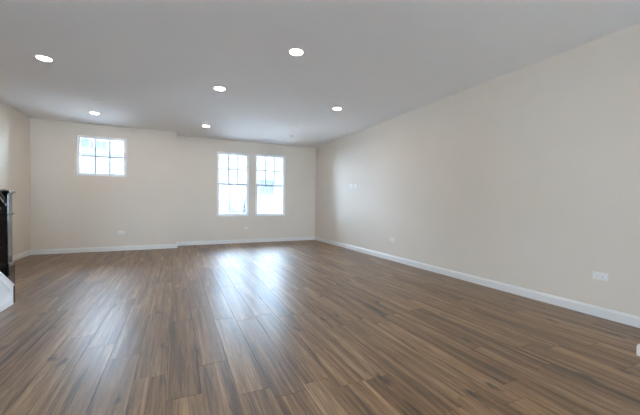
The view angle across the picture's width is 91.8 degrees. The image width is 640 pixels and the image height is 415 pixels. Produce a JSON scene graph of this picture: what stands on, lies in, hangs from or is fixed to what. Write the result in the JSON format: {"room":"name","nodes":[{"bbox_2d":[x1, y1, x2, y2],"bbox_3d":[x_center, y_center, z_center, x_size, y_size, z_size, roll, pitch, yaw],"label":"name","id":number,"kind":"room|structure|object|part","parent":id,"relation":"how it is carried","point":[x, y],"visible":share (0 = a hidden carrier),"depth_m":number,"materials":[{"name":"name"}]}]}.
{"room":"empty living room","nodes":[
{"label":"empty living room","id":0,"kind":"room"},
{"bbox_2d":[0,101,29,255],"bbox_3d":[-3.338,-0.323,0.678,0.160,2.740,12.444,0,1,-25],"label":"wall","id":1,"kind":"structure","parent":0,"point":[14,125],"depth_m":5.72,"materials":[{"name":"paint"}]},
{"bbox_2d":[12,250,30,260],"bbox_3d":[-5.047,0.931,4.571,0.014,0.098,3.664,0,1,-25],"label":"baseboard","id":2,"kind":"structure","parent":1,"relation":"attached to","point":[26,253],"depth_m":5.86,"materials":[{"name":"paint"}]},
{"bbox_2d":[30,118,176,249],"bbox_3d":[-4.630,-0.416,6.848,2.676,2.740,0.160,0,1,-25],"label":"wall","id":3,"kind":"structure","parent":0,"point":[68,209],"depth_m":6.70,"materials":[{"name":"paint"}]},
{"bbox_2d":[77,135,126,176],"bbox_3d":[-4.735,-1.106,6.755,0.908,0.860,0.127,0,1,-25],"label":"window","id":4,"kind":"structure","parent":3,"relation":"in","point":[79,137],"depth_m":6.74,"materials":[{"name":"white plastic"}]},
{"bbox_3d":[-4.722,-0.682,6.724,0.906,0.014,0.046,0,1,-25],"label":"sill","id":5,"kind":"part","parent":4,"relation":"part of","materials":[{"name":"paint"}]},
{"bbox_2d":[31,244,176,254],"bbox_3d":[-4.593,0.906,6.792,2.676,0.098,0.014,0,1,-25],"label":"baseboard","id":6,"kind":"structure","parent":3,"relation":"attached to","point":[162,246],"depth_m":6.71,"materials":[{"name":"paint"}]},
{"bbox_2d":[177,135,315,241],"bbox_3d":[-1.877,-0.413,8.565,3.762,2.740,0.160,0,1,-25],"label":"wall","id":7,"kind":"structure","parent":0,"point":[197,219],"depth_m":8.29,"materials":[{"name":"paint"}]},
{"bbox_2d":[217,152,248,216],"bbox_3d":[-2.333,-0.612,8.319,0.833,1.703,0.127,0,1,-25],"label":"window","id":8,"kind":"structure","parent":7,"relation":"in","point":[218,153],"depth_m":8.34,"materials":[{"name":"white plastic"}]},
{"bbox_3d":[-2.346,-1.018,8.350,0.761,0.820,0.027,0,1,-25],"label":"sash","id":9,"kind":"part","parent":8,"relation":"part of","materials":[{"name":"glass"}]},
{"bbox_3d":[-2.340,-0.218,8.332,0.761,0.843,0.031,0,1,-25],"label":"sash","id":10,"kind":"part","parent":8,"relation":"part of","materials":[{"name":"glass"}]},
{"bbox_3d":[-2.330,-0.620,8.312,0.709,0.040,0.002,0,1,-25],"label":"meeting rail","id":11,"kind":"part","parent":8,"relation":"part of","materials":[{"name":"white"}]},
{"bbox_2d":[177,236,314,245],"bbox_3d":[-1.859,0.910,8.500,3.748,0.098,0.014,0,1,-25],"label":"baseboard","id":12,"kind":"structure","parent":7,"relation":"attached to","point":[313,237],"depth_m":8.39,"materials":[{"name":"paint"}]},
{"bbox_2d":[255,154,284,215],"bbox_3d":[-1.405,-0.619,8.748,0.868,1.723,0.127,0,1,-25],"label":"window","id":13,"kind":"structure","parent":7,"relation":"in","point":[256,155],"depth_m":8.78,"materials":[{"name":"white plastic"}]},
{"bbox_3d":[-1.418,-1.025,8.779,0.796,0.840,0.027,0,1,-25],"label":"sash","id":14,"kind":"part","parent":13,"relation":"part of","materials":[{"name":"glass"}]},
{"bbox_3d":[-1.412,-0.215,8.762,0.796,0.843,0.031,0,1,-25],"label":"sash","id":15,"kind":"part","parent":13,"relation":"part of","materials":[{"name":"glass"}]},
{"bbox_3d":[-1.402,-0.616,8.741,0.744,0.040,0.002,0,1,-25],"label":"meeting rail","id":16,"kind":"part","parent":13,"relation":"part of","materials":[{"name":"white"}]},
{"bbox_2d":[0,240,639,414],"bbox_3d":[-0.409,1.155,2.193,6.758,0.200,13.007,0,1,-25],"label":"floor","id":17,"kind":"structure","parent":0,"point":[300,327],"depth_m":2.47,"materials":[{"name":"brown wood"}]},
{"bbox_2d":[0,189,15,311],"bbox_3d":[-3.174,-0.058,1.874,1.104,2.181,2.689,0,1,-25],"label":"fireplace","id":18,"kind":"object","parent":17,"relation":"on","point":[7,266],"depth_m":3.20,"materials":[{"name":"black paint"}]},
{"bbox_3d":[-2.931,-0.578,2.465,0.068,1.152,1.575,0,1,-25],"label":"handrail","id":19,"kind":"part","parent":18,"relation":"part of","materials":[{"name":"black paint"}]},
{"bbox_3d":[-2.666,0.393,2.070,0.007,1.115,2.435,0,1,-25],"label":"panel moulding","id":20,"kind":"part","parent":18,"relation":"part of","materials":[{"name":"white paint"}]},
{"bbox_3d":[-2.664,0.393,2.071,0.011,1.195,2.515,0,1,-25],"label":"panel moulding","id":21,"kind":"part","parent":18,"relation":"part of","materials":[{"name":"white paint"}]},
{"bbox_3d":[-3.291,0.426,3.236,0.094,1.175,0.094,0,1,-25],"label":"newel post","id":22,"kind":"part","parent":18,"relation":"part of","materials":[{"name":"black paint"}]},
{"bbox_3d":[-2.674,0.393,2.067,0.012,1.285,2.605,0,1,-25],"label":"skirt panel","id":23,"kind":"part","parent":18,"relation":"part of","materials":[{"name":"white paint"}]},
{"bbox_2d":[636,344,639,355],"bbox_3d":[2.438,1.040,2.212,0.195,0.083,0.205,0,1,-25],"label":"box","id":24,"kind":"object","parent":17,"relation":"on","point":[638,345],"visible":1,"depth_m":2.25,"materials":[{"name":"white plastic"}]},
{"bbox_2d":[0,0,639,147],"bbox_3d":[-0.381,-1.785,2.155,6.758,0.200,13.007,0,1,-25],"label":"ceiling","id":25,"kind":"structure","parent":0,"point":[149,64],"depth_m":3.46,"materials":[{"name":"paint"}]},
{"bbox_2d":[34,55,53,61],"bbox_3d":[-3.199,-1.727,3.598,0.172,0.006,0.172,0,1,-25],"label":"recessed light","id":26,"kind":"object","parent":25,"relation":"in","point":[40,57],"visible":1,"depth_m":3.60,"materials":[{"name":"white plastic"}]},
{"bbox_2d":[213,86,225,90],"bbox_3d":[-1.457,-1.722,4.499,0.172,0.006,0.172,0,1,-25],"label":"recessed light","id":27,"kind":"object","parent":25,"relation":"in","point":[218,88],"visible":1,"depth_m":4.49,"materials":[{"name":"white plastic"}]},
{"bbox_2d":[288,48,303,55],"bbox_3d":[-0.259,-1.697,3.391,0.172,0.006,0.172,0,1,-25],"label":"recessed light","id":28,"kind":"object","parent":25,"relation":"in","point":[294,51],"visible":1,"depth_m":3.39,"materials":[{"name":"white plastic"}]},
{"bbox_2d":[315,23,639,316],"bbox_3d":[2.565,-0.306,3.631,0.160,2.740,12.847,0,1,-25],"label":"wall","id":29,"kind":"structure","parent":0,"point":[528,177],"depth_m":3.76,"materials":[{"name":"paint"}]},
{"bbox_2d":[315,237,639,327],"bbox_3d":[2.508,1.016,3.539,0.014,0.098,12.687,0,1,-25],"label":"baseboard","id":30,"kind":"structure","parent":29,"relation":"attached to","point":[612,315],"depth_m":3.75,"materials":[{"name":"paint"}]},
{"bbox_2d":[593,271,607,280],"bbox_3d":[2.743,0.673,3.038,0.010,0.074,0.122,0,1,-25],"label":"electrical outlet","id":31,"kind":"object","parent":29,"relation":"attached to","point":[596,275],"visible":1,"depth_m":3.04,"materials":[{"name":"white plastic"}]},
{"label":"outside","id":32,"kind":"structure","parent":0,"visible":0},
{"bbox_3d":[-16.359,1.016,47.265,130.000,0.300,80.513,0,1,-25],"label":"ground","id":33,"kind":"structure","parent":32,"visible":0},
{"bbox_2d":[81,138,282,213],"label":"window","id":34,"kind":"structure","parent":33,"relation":"on","point":[231,197],"depth_m":25.26,"materials":[{"name":"clear glass"}]},
{"bbox_3d":[-16.011,-4.415,21.126,0.450,0.550,0.075,0,1,-25],"label":"pane","id":35,"kind":"part","parent":34,"relation":"part of","materials":[{"name":"clear glass"}]},
{"bbox_3d":[-15.776,-2.593,20.785,2.100,1.520,0.950,0,1,-25],"label":"balcony railing","id":36,"kind":"part","parent":34,"relation":"part of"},
{"bbox_3d":[-15.195,-4.338,21.505,0.650,0.440,0.075,0,1,-25],"label":"pane","id":37,"kind":"part","parent":34,"relation":"part of","materials":[{"name":"clear glass"}]},
{"bbox_3d":[-7.697,-0.537,25.039,0.550,0.950,0.075,0,1,-25],"label":"pane","id":38,"kind":"part","parent":34,"relation":"part of","materials":[{"name":"clear glass"}]},
{"bbox_3d":[-7.242,-2.591,25.200,0.100,5.640,0.100,0,1,-25],"label":"corner trim","id":39,"kind":"part","parent":34,"relation":"part of","materials":[{"name":"white"}]},
{"bbox_3d":[-4.577,-1.777,26.461,1.200,1.150,0.075,0,1,-25],"label":"pane","id":40,"kind":"part","parent":34,"relation":"part of","materials":[{"name":"clear glass"}]},
{"bbox_3d":[-3.974,0.265,26.750,3.150,1.970,0.120,0,1,-25],"label":"garage door","id":41,"kind":"part","parent":34,"relation":"part of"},
{"bbox_2d":[242,199,245,213],"bbox_3d":[-5.836,0.181,24.855,0.788,2.153,0.757,0,1,-25],"label":"bush","id":42,"kind":"object","parent":33,"relation":"on","point":[244,203],"visible":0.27,"depth_m":24.69,"materials":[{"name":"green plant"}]}
]}

